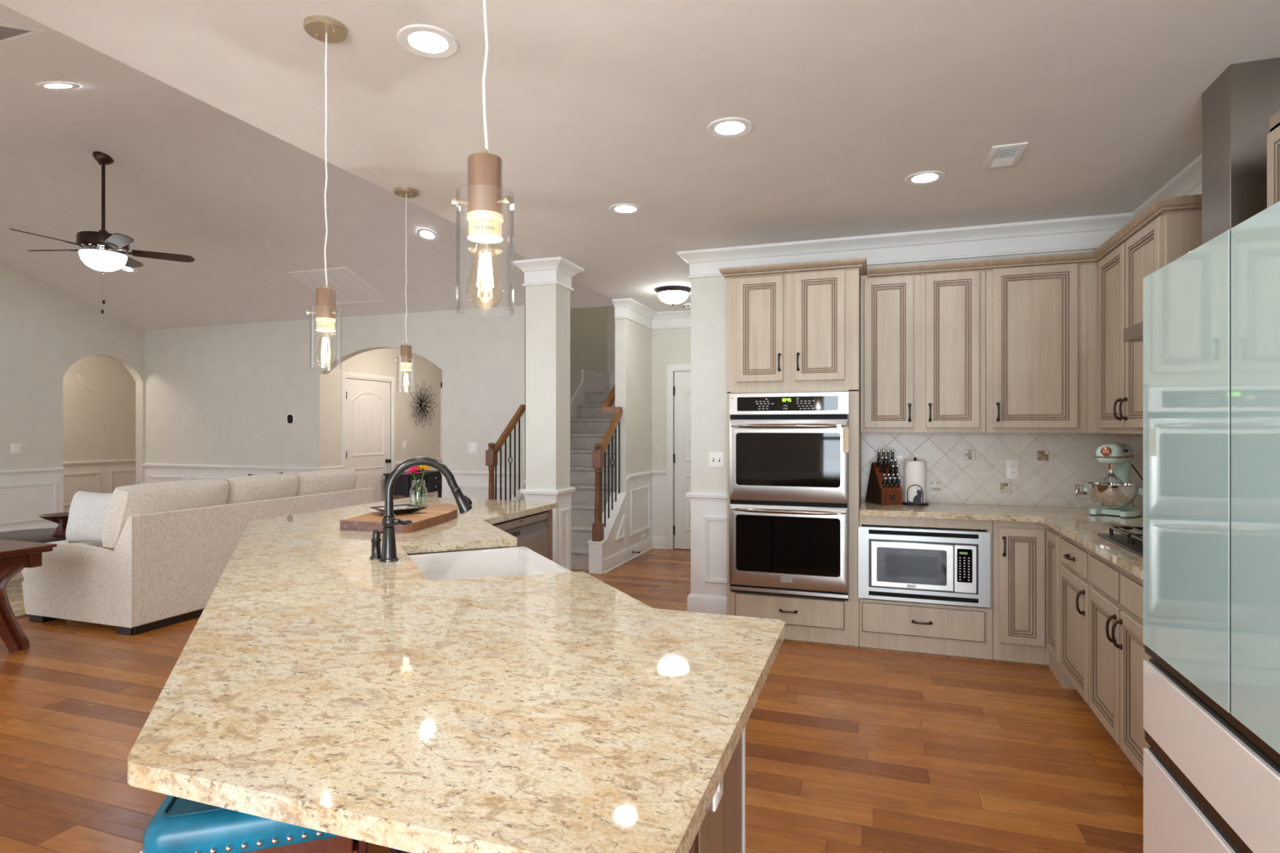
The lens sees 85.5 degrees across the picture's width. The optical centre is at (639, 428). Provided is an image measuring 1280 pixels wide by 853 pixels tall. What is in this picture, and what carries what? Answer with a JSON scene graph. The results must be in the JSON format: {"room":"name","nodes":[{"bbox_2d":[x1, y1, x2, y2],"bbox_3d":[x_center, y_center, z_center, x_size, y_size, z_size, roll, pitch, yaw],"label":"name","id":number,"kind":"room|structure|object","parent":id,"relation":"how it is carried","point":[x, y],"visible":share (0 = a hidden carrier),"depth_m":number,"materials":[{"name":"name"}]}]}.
{"room":"kitchen","nodes":[
{"label":"kitchen","id":0,"kind":"room"},
{"bbox_2d":[0,260,144,484],"bbox_3d":[-8.455,-0.510,7.697,1.600,3.820,7.350,0,0,19],"label":"wall","id":1,"kind":"structure","parent":0,"point":[45,329],"depth_m":8.73,"materials":[{"name":"paint"}]},
{"bbox_2d":[10,443,22,453],"bbox_3d":[-7.417,0.245,8.239,0.010,0.125,0.118,0,0,19],"label":"light switch","id":2,"kind":"object","parent":1,"relation":"attached to","point":[15,448],"visible":1,"depth_m":8.23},
{"bbox_2d":[0,522,58,532],"bbox_3d":[-8.067,1.288,6.334,0.020,0.225,5.025,0,0,19],"label":"baseboard","id":3,"kind":"structure","parent":1,"relation":"attached to","point":[54,525],"depth_m":8.39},
{"bbox_2d":[0,471,63,528],"bbox_3d":[-8.066,0.975,6.334,0.022,0.850,5.025,0,0,19],"label":"wainscoting","id":4,"kind":"structure","parent":1,"relation":"attached to","point":[23,497],"depth_m":8.36,"materials":[{"name":"wood"}]},
{"bbox_2d":[0,467,64,475],"bbox_3d":[-8.061,0.525,6.332,0.034,0.060,5.025,0,0,19],"label":"trim","id":5,"kind":"structure","parent":1,"relation":"attached to","point":[14,472],"depth_m":8.37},
{"bbox_2d":[62,462,135,512],"bbox_3d":[-8.481,0.975,9.583,0.022,0.850,3.600,0,0,19],"label":"trim","id":6,"kind":"structure","parent":1,"relation":"attached to","point":[96,478],"depth_m":10.43,"materials":[{"name":"wood"}]},
{"bbox_2d":[62,459,135,466],"bbox_3d":[-8.475,0.525,9.581,0.034,0.060,3.600,0,0,19],"label":"trim","id":7,"kind":"structure","parent":1,"relation":"attached to","point":[119,461],"depth_m":10.45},
{"bbox_2d":[0,3,613,329],"bbox_3d":[-4.639,-1.920,5.680,7.230,1.240,6.320,0,0,19],"label":"ceiling","id":8,"kind":"structure","parent":0,"point":[187,175],"depth_m":6.60,"materials":[{"name":"paint"}]},
{"bbox_2d":[0,22,44,44],"bbox_3d":[-2.936,-1.734,3.076,0.545,0.075,0.196,0,0,19],"label":"ceiling vent","id":9,"kind":"object","parent":8,"relation":"attached to","point":[8,32],"visible":1,"depth_m":3.06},
{"bbox_2d":[35,82,79,89],"bbox_3d":[-3.413,-2.007,4.063,0.203,0.072,0.193,0,0,24],"label":"recessed light","id":10,"kind":"object","parent":8,"relation":"attached to","point":[50,86],"visible":1,"depth_m":4.06,"materials":[{"name":"white"}]},
{"bbox_2d":[8,151,195,313],"bbox_3d":[-4.652,-1.682,5.926,1.265,1.385,1.227,0,0,19],"label":"ceiling fan","id":11,"kind":"object","parent":8,"relation":"hanging from","point":[104,251],"visible":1,"depth_m":5.91,"materials":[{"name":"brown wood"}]},
{"bbox_2d":[288,266,389,304],"bbox_3d":[-3.377,-1.587,7.793,0.800,0.244,0.682,0,0,19],"label":"return grille","id":12,"kind":"object","parent":8,"relation":"attached to","point":[349,287],"visible":0.9,"depth_m":7.74,"materials":[{"name":"metal"}]},
{"bbox_2d":[416,227,438,240],"bbox_3d":[-2.019,-1.836,6.575,0.203,0.072,0.193,0,0,24],"label":"recessed light","id":13,"kind":"object","parent":8,"relation":"attached to","point":[427,234],"visible":1,"depth_m":6.57,"materials":[{"name":"white"}]},
{"bbox_2d":[144,305,525,494],"bbox_3d":[-4.154,0.015,8.791,6.100,2.770,0.120,0,0,19],"label":"wall","id":14,"kind":"structure","parent":0,"point":[220,394],"depth_m":8.78,"materials":[{"name":"paint"}]},
{"bbox_2d":[144,467,301,483],"bbox_3d":[-5.473,0.975,9.170,3.080,0.850,0.022,0,0,19],"label":"trim","id":15,"kind":"structure","parent":14,"relation":"attached to","point":[152,475],"depth_m":9.38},
{"bbox_2d":[142,463,342,471],"bbox_3d":[-5.399,0.525,9.332,3.114,0.060,0.399,0,0,19],"label":"trim","id":16,"kind":"structure","parent":14,"relation":"attached to","point":[145,465],"depth_m":9.08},
{"bbox_2d":[467,442,476,453],"bbox_3d":[-1.925,0.230,7.955,0.118,0.130,0.010,0,0,19],"label":"light switch","id":17,"kind":"object","parent":14,"relation":"attached to","point":[472,446],"visible":1,"depth_m":7.95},
{"bbox_2d":[440,471,511,477],"bbox_3d":[-1.882,0.525,7.928,0.920,0.060,0.034,0,0,19],"label":"trim","id":18,"kind":"structure","parent":14,"relation":"attached to","point":[476,473],"depth_m":7.92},
{"bbox_2d":[441,475,511,500],"bbox_3d":[-1.880,0.975,7.933,0.920,0.850,0.022,0,0,19],"label":"trim","id":19,"kind":"structure","parent":14,"relation":"attached to","point":[472,486],"depth_m":7.94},
{"bbox_2d":[511,488,523,500],"bbox_3d":[-1.430,1.035,7.335,0.104,0.730,0.660,0,0,19],"label":"trim","id":20,"kind":"structure","parent":14,"relation":"attached to","point":[521,495],"depth_m":7.57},
{"bbox_2d":[485,404,525,500],"bbox_3d":[-1.413,0.416,7.383,0.090,1.356,0.730,0,0,19],"label":"stair railing","id":21,"kind":"object","parent":20,"relation":"on","point":[491,453],"visible":0.8,"depth_m":7.26,"materials":[{"name":"brown wood"}]},
{"bbox_2d":[327,348,442,472],"bbox_3d":[-3.464,0.100,10.457,0.120,2.600,3.480,0,0,19],"label":"wall","id":22,"kind":"structure","parent":0,"point":[424,441],"depth_m":10.20,"materials":[{"name":"paint"}]},
{"bbox_2d":[341,371,395,502],"bbox_3d":[-3.717,0.331,9.519,0.103,2.138,1.050,0,0,19],"label":"door","id":23,"kind":"structure","parent":22,"relation":"in","point":[365,404],"depth_m":9.51,"materials":[{"name":"white wood"}]},
{"bbox_2d":[395,466,438,499],"bbox_3d":[-3.363,0.975,10.534,0.022,0.850,1.100,0,0,19],"label":"trim","id":24,"kind":"structure","parent":22,"relation":"attached to","point":[434,494],"depth_m":10.72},
{"bbox_2d":[410,382,436,426],"bbox_3d":[-3.313,-0.358,10.569,0.093,0.699,0.651,0,0,19],"label":"wall decoration","id":25,"kind":"object","parent":22,"relation":"attached to","point":[422,404],"visible":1,"depth_m":10.54,"materials":[{"name":"grey metal"}]},
{"bbox_2d":[440,382,442,462],"bbox_3d":[-3.015,0.335,11.530,0.030,2.130,0.960,0,0,19],"label":"trim","id":26,"kind":"structure","parent":22,"relation":"attached to","point":[441,383],"depth_m":11.08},
{"bbox_2d":[0,548,1142,852],"bbox_3d":[-3.230,1.450,5.210,15.500,0.100,14.250,0,0,19],"label":"floor","id":27,"kind":"structure","parent":0,"point":[847,750],"depth_m":3.02,"materials":[{"name":"brown wood"}]},
{"bbox_2d":[6,570,27,617],"bbox_3d":[-5.528,1.393,6.398,2.580,0.011,3.300,0,0,19],"label":"rug","id":28,"kind":"object","parent":27,"relation":"on","point":[14,587],"visible":0.02,"depth_m":5.77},
{"bbox_2d":[0,528,66,542],"bbox_3d":[-5.325,1.169,6.191,1.080,0.439,0.810,0,0,19],"label":"coffee table","id":29,"kind":"object","parent":28,"relation":"on","point":[43,535],"visible":0.39,"depth_m":6.10,"materials":[{"name":"brown wood"}]},
{"bbox_2d":[37,511,69,536],"bbox_3d":[-5.110,0.857,6.138,0.350,0.185,0.350,0,0,19],"label":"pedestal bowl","id":30,"kind":"object","parent":29,"relation":"on","point":[60,518],"visible":0.62,"depth_m":6.08,"materials":[{"name":"brown paint"}]},
{"bbox_2d":[0,539,57,652],"bbox_3d":[-4.323,1.080,4.201,0.790,0.651,0.930,0,0,19],"label":"end table","id":31,"kind":"object","parent":27,"relation":"on","point":[15,556],"visible":1,"depth_m":4.33,"materials":[{"name":"brown wood"}]},
{"bbox_2d":[21,487,372,635],"bbox_3d":[-3.571,0.995,5.947,1.135,0.810,2.340,0,0,19],"label":"sofa","id":32,"kind":"object","parent":27,"relation":"on","point":[162,569],"visible":0.52,"depth_m":4.90,"materials":[{"name":"beige fabric"}]},
{"bbox_2d":[47,540,114,551],"bbox_3d":[-3.908,0.958,5.276,0.935,0.215,0.754,0,0,19],"label":"seat cushion","id":33,"kind":"object","parent":32,"relation":"on","point":[95,544],"depth_m":5.11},
{"bbox_2d":[65,490,112,543],"bbox_3d":[-3.891,0.645,5.009,0.486,0.380,0.246,0,0,4],"label":"throw pillow","id":34,"kind":"object","parent":32,"relation":"on","point":[87,513],"visible":0.54,"depth_m":4.91,"materials":[{"name":"fabric"}]},
{"bbox_2d":[102,479,229,548],"bbox_3d":[-3.523,0.625,5.187,0.330,0.445,0.870,0,0,19],"label":"cushion","id":35,"kind":"object","parent":32,"relation":"on","point":[126,501],"visible":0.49,"depth_m":4.95,"materials":[{"name":"fabric"}]},
{"bbox_2d":[226,473,298,504],"bbox_3d":[-3.268,0.625,5.922,0.335,0.446,0.700,0,0,19],"label":"cushion","id":36,"kind":"object","parent":32,"relation":"on","point":[242,489],"visible":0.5,"depth_m":5.79,"materials":[{"name":"fabric"}]},
{"bbox_2d":[296,469,357,496],"bbox_3d":[-3.038,0.625,6.596,0.336,0.446,0.747,0,0,19],"label":"cushion","id":37,"kind":"object","parent":32,"relation":"on","point":[310,482],"visible":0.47,"depth_m":6.46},
{"bbox_2d":[138,795,367,852],"bbox_3d":[-0.791,1.060,1.481,0.390,0.680,0.347,0,0,-18],"label":"bar stool","id":38,"kind":"object","parent":27,"relation":"on","point":[180,825],"visible":0.46,"depth_m":1.32,"materials":[{"name":"teal leather"}]},
{"bbox_2d":[382,470,441,497],"bbox_3d":[-3.264,1.020,10.071,0.431,0.760,0.880,0,0,19],"label":"console table","id":39,"kind":"object","parent":27,"relation":"on","point":[433,479],"visible":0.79,"depth_m":9.84,"materials":[{"name":"black wood"}]},
{"bbox_2d":[491,511,547,558],"bbox_3d":[-1.025,0.982,4.420,0.583,0.837,0.780,0,0,19],"label":"dishwasher","id":40,"kind":"object","parent":27,"relation":"on","point":[531,531],"visible":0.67,"depth_m":4.47,"materials":[{"name":"silver metal"}]},
{"bbox_2d":[510,256,584,570],"bbox_3d":[-0.753,0.030,5.690,0.450,2.739,0.450,0,0,19],"label":"column","id":41,"kind":"structure","parent":27,"relation":"on","point":[547,281],"depth_m":5.57,"materials":[{"name":"paint"}]},
{"bbox_2d":[389,509,745,852],"bbox_3d":[-0.765,0.976,3.158,1.252,0.849,3.931,0,0,-17],"label":"kitchen island","id":42,"kind":"object","parent":27,"relation":"on","point":[722,830],"visible":0.02,"depth_m":1.71,"materials":[{"name":"beige wood"}]},
{"bbox_2d":[127,496,785,852],"bbox_3d":[-0.925,0.531,2.955,1.808,0.036,4.692,0,0,-18],"label":"island countertop","id":43,"kind":"structure","parent":42,"relation":"on","point":[320,684],"depth_m":1.31,"materials":[{"name":"stone"}]},
{"bbox_2d":[369,528,382,559],"bbox_3d":[-1.029,0.455,2.733,0.048,0.116,0.073,0,0,44],"label":"soap dispenser","id":44,"kind":"object","parent":43,"relation":"on","point":[375,540],"visible":0.89,"depth_m":2.71,"materials":[{"name":"grey metal"}]},
{"bbox_2d":[339,502,457,533],"bbox_3d":[-1.266,0.490,3.861,0.436,0.045,0.895,0,0,9],"label":"cutting board","id":45,"kind":"object","parent":43,"relation":"on","point":[434,513],"visible":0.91,"depth_m":3.60,"materials":[{"name":"brown wood"}]},
{"bbox_2d":[369,503,426,514],"bbox_3d":[-1.332,0.451,3.811,0.228,0.032,0.228,0,0,-43],"label":"serving tray","id":46,"kind":"object","parent":45,"relation":"on","point":[399,508],"visible":0.76,"depth_m":3.80,"materials":[{"name":"black paint"}]},
{"bbox_2d":[409,480,427,506],"bbox_3d":[-1.304,0.387,4.077,0.100,0.160,0.100,0,0,19],"label":"mason jar","id":47,"kind":"object","parent":45,"relation":"on","point":[412,480],"visible":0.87,"depth_m":4.08,"materials":[{"name":"clear glass"}]},
{"bbox_2d":[404,466,421,505],"bbox_3d":[-1.331,0.338,4.065,0.092,0.236,0.093,0,0,-20],"label":"flower","id":48,"kind":"object","parent":47,"relation":"in","point":[413,469],"visible":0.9,"depth_m":4.06,"materials":[{"name":"pink plant"}]},
{"bbox_2d":[415,465,431,505],"bbox_3d":[-1.272,0.326,4.082,0.093,0.259,0.091,0,0,19],"label":"flower","id":49,"kind":"object","parent":47,"relation":"in","point":[424,467],"visible":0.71,"depth_m":4.07,"materials":[{"name":"yellow plant"}]},
{"bbox_2d":[378,457,472,562],"bbox_3d":[-0.838,0.313,2.728,0.355,0.399,0.083,0,0,-21],"label":"kitchen faucet","id":50,"kind":"object","parent":43,"relation":"on","point":[388,552],"visible":1,"depth_m":2.68,"materials":[{"name":"grey metal"}]},
{"bbox_2d":[408,546,573,580],"bbox_3d":[-0.608,0.681,2.740,0.570,0.260,0.830,0,0,-26],"label":"farmhouse sink","id":51,"kind":"object","parent":43,"relation":"in","point":[513,561],"visible":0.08,"depth_m":3.07,"materials":[{"name":"white ceramic"}]},
{"bbox_2d":[712,776,723,811],"bbox_3d":[0.178,0.780,1.557,0.010,0.125,0.078,0,0,19],"label":"wall outlet","id":52,"kind":"object","parent":42,"relation":"attached to","point":[717,796],"visible":0.39,"depth_m":1.54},
{"bbox_2d":[570,390,614,570],"bbox_3d":[-0.450,0.450,8.431,1.060,1.900,3.150,0,0,19],"label":"staircase","id":53,"kind":"structure","parent":27,"relation":"on","point":[592,425],"depth_m":7.97,"materials":[{"name":"carpet"}]},
{"bbox_2d":[718,257,867,649],"bbox_3d":[1.066,0.167,4.756,0.939,2.467,0.609,0,0,19],"label":"tall cabinet","id":54,"kind":"object","parent":27,"relation":"on","point":[793,327],"visible":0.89,"depth_m":4.48,"materials":[{"name":"brown wood"}]},
{"bbox_2d":[728,391,848,598],"bbox_3d":[1.025,0.425,4.691,0.761,1.306,0.562,0,0,19],"label":"double wall oven","id":55,"kind":"object","parent":54,"relation":"in","point":[788,466],"visible":1,"depth_m":4.48,"materials":[{"name":"silver metal"}]},
{"bbox_2d":[843,426,848,453],"bbox_3d":[1.296,0.075,4.359,0.036,0.160,0.007,0,0,19],"label":"safety latch","id":56,"kind":"object","parent":55,"relation":"attached to","point":[846,429],"visible":1,"depth_m":4.36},
{"bbox_2d":[858,515,992,662],"bbox_3d":[1.828,0.975,4.494,0.760,0.850,0.608,0,0,19],"label":"base cabinet","id":57,"kind":"object","parent":27,"relation":"on","point":[962,633],"visible":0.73,"depth_m":4.25,"materials":[{"name":"brown wood"}]},
{"bbox_2d":[857,525,991,608],"bbox_3d":[1.794,0.847,4.426,0.758,0.453,0.423,0,0,19],"label":"microwave","id":58,"kind":"object","parent":57,"relation":"in","point":[952,567],"visible":1,"depth_m":4.23,"materials":[{"name":"metal"}]},
{"bbox_2d":[992,520,1075,689],"bbox_3d":[2.584,0.975,4.088,0.931,0.850,0.883,0,0,19],"label":"base cabinet","id":59,"kind":"object","parent":27,"relation":"on","point":[1027,562],"visible":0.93,"depth_m":4.07,"materials":[{"name":"brown wood"}]},
{"bbox_2d":[859,500,1142,580],"bbox_3d":[1.863,0.530,3.175,1.681,0.036,3.058,0,0,19],"label":"countertop","id":60,"kind":"structure","parent":59,"relation":"on","point":[1077,524],"depth_m":4.06,"materials":[{"name":"stone"}]},
{"bbox_2d":[865,462,902,505],"bbox_3d":[1.656,0.373,4.711,0.150,0.278,0.220,0,0,-11],"label":"knife block","id":61,"kind":"object","parent":60,"relation":"on","point":[876,494],"visible":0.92,"depth_m":4.65,"materials":[{"name":"brown wood"}]},
{"bbox_2d":[902,457,928,506],"bbox_3d":[1.842,0.354,4.638,0.170,0.315,0.170,0,0,19],"label":"towel holder","id":62,"kind":"object","parent":60,"relation":"on","point":[917,500],"visible":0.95,"depth_m":4.56,"materials":[{"name":"black metal"}]},
{"bbox_2d":[904,460,925,502],"bbox_3d":[1.842,0.358,4.638,0.136,0.276,0.136,0,0,19],"label":"paper towel roll","id":63,"kind":"object","parent":62,"relation":"on","point":[914,471],"visible":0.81,"depth_m":4.58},
{"bbox_2d":[1075,442,1142,517],"bbox_3d":[2.824,0.300,4.103,0.412,0.424,0.316,0,0,-21],"label":"stand mixer","id":64,"kind":"object","parent":60,"relation":"on","point":[1117,495],"visible":0.97,"depth_m":4.01,"materials":[{"name":"green metal"}]},
{"bbox_2d":[1085,481,1137,507],"bbox_3d":[2.757,0.392,4.049,0.254,0.136,0.254,0,0,-42],"label":"bowl","id":65,"kind":"object","parent":64,"relation":"on","point":[1104,494],"depth_m":3.97,"materials":[{"name":"glass"}]},
{"bbox_2d":[1097,525,1142,557],"bbox_3d":[2.277,0.484,2.796,0.515,0.056,0.890,0,0,19],"label":"cooktop","id":66,"kind":"object","parent":60,"relation":"in","point":[1131,541],"visible":0.09,"depth_m":3.05,"materials":[{"name":"metal"}]},
{"bbox_2d":[1060,534,1092,703],"bbox_3d":[2.465,0.975,3.377,0.694,0.850,0.535,0,0,19],"label":"base cabinet","id":67,"kind":"object","parent":27,"relation":"on","point":[1075,584],"visible":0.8,"depth_m":3.45,"materials":[{"name":"brown wood"}]},
{"bbox_2d":[1088,551,1151,777],"bbox_3d":[2.231,0.975,2.699,0.694,0.850,0.896,0,0,19],"label":"base cabinet","id":68,"kind":"object","parent":27,"relation":"on","point":[1117,651],"visible":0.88,"depth_m":2.82,"materials":[{"name":"brown wood"}]},
{"bbox_2d":[1142,200,1279,852],"bbox_3d":[1.517,0.514,1.150,0.880,1.772,0.898,0,0,19],"label":"refrigerator","id":69,"kind":"object","parent":27,"relation":"on","point":[1211,313],"visible":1,"depth_m":1.36,"materials":[{"name":"green glass"}]},
{"bbox_2d":[570,306,607,399],"bbox_3d":[-0.920,-1.200,9.000,0.120,5.200,2.380,0,0,19],"label":"wall","id":70,"kind":"structure","parent":0,"point":[588,326],"depth_m":9.42,"materials":[{"name":"paint"}]},
{"bbox_2d":[607,306,614,374],"bbox_3d":[0.641,-1.200,9.786,2.560,5.200,0.118,0,0,19],"label":"wall","id":71,"kind":"structure","parent":0,"point":[611,309],"depth_m":10.09,"materials":[{"name":"paint"}]},
{"bbox_2d":[614,318,652,492],"bbox_3d":[0.217,-0.700,8.492,0.120,4.200,2.600,0,0,19],"label":"wall","id":72,"kind":"structure","parent":0,"point":[633,340],"depth_m":7.46,"materials":[{"name":"paint"}]},
{"bbox_2d":[513,368,614,501],"bbox_3d":[-0.471,0.310,8.422,1.095,2.180,3.180,0,0,19],"label":"trim","id":73,"kind":"structure","parent":72,"relation":"attached to","point":[590,380],"depth_m":9.27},
{"bbox_2d":[586,492,627,573],"bbox_3d":[-0.319,1.035,6.953,0.174,0.730,0.660,0,0,19],"label":"trim","id":74,"kind":"structure","parent":72,"relation":"attached to","point":[605,556],"depth_m":6.91,"materials":[{"name":"wood"}]},
{"bbox_2d":[591,385,622,542],"bbox_3d":[-0.242,0.060,7.444,0.224,2.068,1.622,0,0,15],"label":"stair railing","id":75,"kind":"object","parent":74,"relation":"on","point":[598,455],"visible":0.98,"depth_m":6.86,"materials":[{"name":"brown wood"}]},
{"bbox_2d":[625,475,652,548],"bbox_3d":[0.005,0.975,7.661,0.022,0.850,0.890,0,0,19],"label":"trim","id":76,"kind":"structure","parent":72,"relation":"attached to","point":[638,498],"depth_m":7.59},
{"bbox_2d":[626,536,666,561],"bbox_3d":[0.082,1.330,7.634,0.185,0.140,0.890,0,0,19],"label":"trim","id":77,"kind":"structure","parent":72,"relation":"attached to","point":[653,542],"depth_m":7.84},
{"bbox_2d":[626,470,666,480],"bbox_3d":[0.086,0.525,7.644,0.185,0.060,0.870,0,0,19],"label":"trim","id":78,"kind":"structure","parent":72,"relation":"attached to","point":[653,473],"depth_m":7.79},
{"bbox_2d":[0,0,1279,311],"bbox_3d":[0.352,-1.390,2.390,4.350,0.100,10.950,0,0,19],"label":"ceiling","id":79,"kind":"structure","parent":0,"point":[593,106],"depth_m":2.81,"materials":[{"name":"paint"}]},
{"bbox_2d":[303,14,347,370],"bbox_3d":[-1.049,-0.768,2.313,0.134,1.143,0.134,0,0,19],"label":"pendant lamp","id":80,"kind":"object","parent":79,"relation":"hanging from","point":[324,28],"visible":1,"depth_m":2.30,"materials":[{"name":"beige metal"}]},
{"bbox_2d":[315,317,336,332],"bbox_3d":[-1.049,-0.345,2.313,0.062,0.040,0.062,0,0,19],"label":"socket","id":81,"kind":"object","parent":80,"relation":"attached to","point":[323,324],"depth_m":2.29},
{"bbox_2d":[393,186,418,393],"bbox_3d":[-1.320,-0.770,3.908,0.134,1.140,0.134,0,0,19],"label":"pendant lamp","id":82,"kind":"object","parent":79,"relation":"hanging from","point":[406,359],"visible":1,"depth_m":3.89,"materials":[{"name":"beige metal"}]},
{"bbox_2d":[400,362,412,370],"bbox_3d":[-1.320,-0.348,3.908,0.062,0.040,0.062,0,0,19],"label":"socket","id":83,"kind":"object","parent":82,"relation":"attached to","point":[404,366],"depth_m":3.88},
{"bbox_2d":[396,24,458,57],"bbox_3d":[-0.734,-1.337,2.400,0.204,0.006,0.204,0,0,19],"label":"recessed light","id":84,"kind":"object","parent":79,"relation":"in","point":[422,40],"visible":1,"depth_m":2.39,"materials":[{"name":"white"}]},
{"bbox_2d":[450,0,514,313],"bbox_3d":[-0.268,-0.770,1.200,0.134,1.140,0.134,0,0,19],"label":"pendant lamp","id":85,"kind":"object","parent":79,"relation":"hanging from","point":[485,217],"visible":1,"depth_m":1.18,"materials":[{"name":"beige metal"}]},
{"bbox_2d":[466,209,503,243],"bbox_3d":[-0.268,-0.348,1.200,0.062,0.040,0.062,0,0,19],"label":"socket","id":86,"kind":"object","parent":85,"relation":"attached to","point":[485,226],"depth_m":1.18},
{"bbox_2d":[608,203,642,214],"bbox_3d":[-0.088,-1.337,4.229,0.204,0.006,0.204,0,0,19],"label":"recessed light","id":87,"kind":"object","parent":79,"relation":"in","point":[620,208],"visible":1,"depth_m":4.22,"materials":[{"name":"white"}]},
{"bbox_2d":[654,285,690,305],"bbox_3d":[0.321,-1.262,6.690,0.356,0.155,0.356,0,0,19],"label":"flush light","id":88,"kind":"object","parent":79,"relation":"attached to","point":[672,295],"visible":0.99,"depth_m":6.58,"materials":[{"name":"glass"}]},
{"bbox_2d":[706,117,753,137],"bbox_3d":[0.401,-1.337,3.088,0.204,0.006,0.204,0,0,19],"label":"recessed light","id":89,"kind":"object","parent":79,"relation":"in","point":[726,127],"visible":1,"depth_m":3.08,"materials":[{"name":"white"}]},
{"bbox_2d":[904,170,945,185],"bbox_3d":[1.524,-1.337,3.706,0.204,0.006,0.204,0,0,19],"label":"recessed light","id":90,"kind":"object","parent":79,"relation":"in","point":[926,177],"visible":1,"depth_m":3.70,"materials":[{"name":"white"}]},
{"bbox_2d":[983,142,1027,169],"bbox_3d":[1.796,-1.335,3.409,0.150,0.010,0.295,0,0,19],"label":"ceiling vent","id":91,"kind":"object","parent":79,"relation":"in","point":[1006,155],"visible":1,"depth_m":3.39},
{"bbox_2d":[652,328,690,549],"bbox_3d":[0.755,0.030,7.937,1.260,2.740,0.120,0,0,19],"label":"wall","id":92,"kind":"structure","parent":0,"point":[669,346],"depth_m":8.04,"materials":[{"name":"paint"}]},
{"bbox_2d":[612,297,690,329],"bbox_3d":[0.463,-1.242,7.456,1.260,0.194,0.980,0,0,19],"label":"trim","id":93,"kind":"structure","parent":92,"relation":"attached to","point":[628,308],"depth_m":7.87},
{"bbox_2d":[652,475,666,537],"bbox_3d":[0.226,0.975,8.052,0.185,0.850,0.006,0,0,19],"label":"trim","id":94,"kind":"structure","parent":92,"relation":"attached to","point":[659,482],"depth_m":8.05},
{"bbox_2d":[666,364,690,549],"bbox_3d":[0.762,0.334,7.864,0.950,2.133,0.103,0,0,19],"label":"door","id":95,"kind":"structure","parent":92,"relation":"in","point":[681,390],"depth_m":7.98,"materials":[{"name":"white wood"}]},
{"bbox_2d":[690,249,1094,500],"bbox_3d":[1.871,0.030,4.866,3.090,2.740,0.120,0,0,19],"label":"wall","id":96,"kind":"structure","parent":0,"point":[708,295],"depth_m":5.27,"materials":[{"name":"paint"}]},
{"bbox_2d":[685,491,727,501],"bbox_3d":[0.725,0.525,5.735,0.424,0.060,1.084,0,0,19],"label":"trim","id":97,"kind":"structure","parent":96,"relation":"attached to","point":[692,496],"depth_m":5.25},
{"bbox_2d":[690,500,727,596],"bbox_3d":[0.614,0.975,5.224,0.480,0.850,0.022,0,0,19],"label":"wainscoting","id":98,"kind":"structure","parent":96,"relation":"attached to","point":[708,519],"depth_m":5.25,"materials":[{"name":"wood"}]},
{"bbox_2d":[708,452,724,467],"bbox_3d":[0.576,0.240,5.237,0.118,0.118,0.022,0,0,19],"label":"light switch","id":99,"kind":"object","parent":96,"relation":"attached to","point":[716,460],"visible":1,"depth_m":5.24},
{"bbox_2d":[860,259,986,432],"bbox_3d":[1.857,-0.508,4.592,0.748,1.077,0.384,0,0,19],"label":"upper cabinet","id":100,"kind":"object","parent":96,"relation":"attached to","point":[922,326],"visible":1,"depth_m":4.46,"materials":[{"name":"brown wood"}]},
{"bbox_2d":[676,153,1201,279],"bbox_3d":[0.809,-1.242,2.149,3.030,0.194,10.790,0,0,19],"label":"trim","id":101,"kind":"structure","parent":96,"relation":"attached to","point":[1084,233],"depth_m":4.69,"materials":[{"name":"wood"}]},
{"bbox_2d":[1006,460,1018,479],"bbox_3d":[2.466,0.275,4.582,0.075,0.125,0.010,0,0,19],"label":"wall outlet","id":102,"kind":"object","parent":96,"relation":"attached to","point":[1012,466],"visible":1,"depth_m":4.58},
{"bbox_2d":[985,251,1099,433],"bbox_3d":[2.657,-0.508,4.316,0.942,1.077,0.384,0,0,19],"label":"upper cabinet","id":103,"kind":"object","parent":96,"relation":"attached to","point":[1042,312],"visible":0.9,"depth_m":4.23,"materials":[{"name":"brown wood"}]},
{"bbox_3d":[1.899,0.030,0.430,0.150,2.740,8.250,0,0,19],"label":"wall","id":104,"kind":"structure","parent":0,"visible":0},
{"bbox_2d":[862,432,1142,507],"bbox_3d":[1.874,0.271,3.188,1.692,0.485,3.050,0,0,19],"label":"backsplash","id":105,"kind":"structure","parent":104,"relation":"attached to","point":[962,468],"depth_m":4.61,"materials":[{"name":"tile"}]},
{"bbox_2d":[1093,194,1201,434],"bbox_3d":[2.704,-0.508,3.594,0.384,1.077,1.059,0,0,19],"label":"upper cabinet","id":106,"kind":"object","parent":104,"relation":"attached to","point":[1170,228],"visible":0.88,"depth_m":3.58,"materials":[{"name":"brown wood"}]},
{"bbox_2d":[1123,57,1279,342],"bbox_3d":[2.348,-0.868,2.735,0.500,0.944,0.876,0,0,19],"label":"range hood","id":107,"kind":"object","parent":104,"relation":"attached to","point":[1237,107],"visible":0.4,"depth_m":2.55,"materials":[{"name":"metal"}]},
{"bbox_2d":[1266,110,1279,208],"bbox_3d":[2.116,-0.523,1.887,0.384,1.047,0.865,0,0,19],"label":"upper cabinet","id":108,"kind":"object","parent":104,"relation":"attached to","point":[1273,136],"visible":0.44,"depth_m":2.29,"materials":[{"name":"brown wood"}]},
{"bbox_3d":[0.881,0.030,6.550,0.120,2.740,2.420,0,0,19],"label":"wall","id":109,"kind":"structure","parent":0,"visible":0},
{"bbox_2d":[687,593,727,614],"bbox_3d":[0.731,1.333,5.738,0.414,0.135,1.074,0,0,19],"label":"trim","id":110,"kind":"structure","parent":109,"relation":"attached to","point":[713,604],"depth_m":5.25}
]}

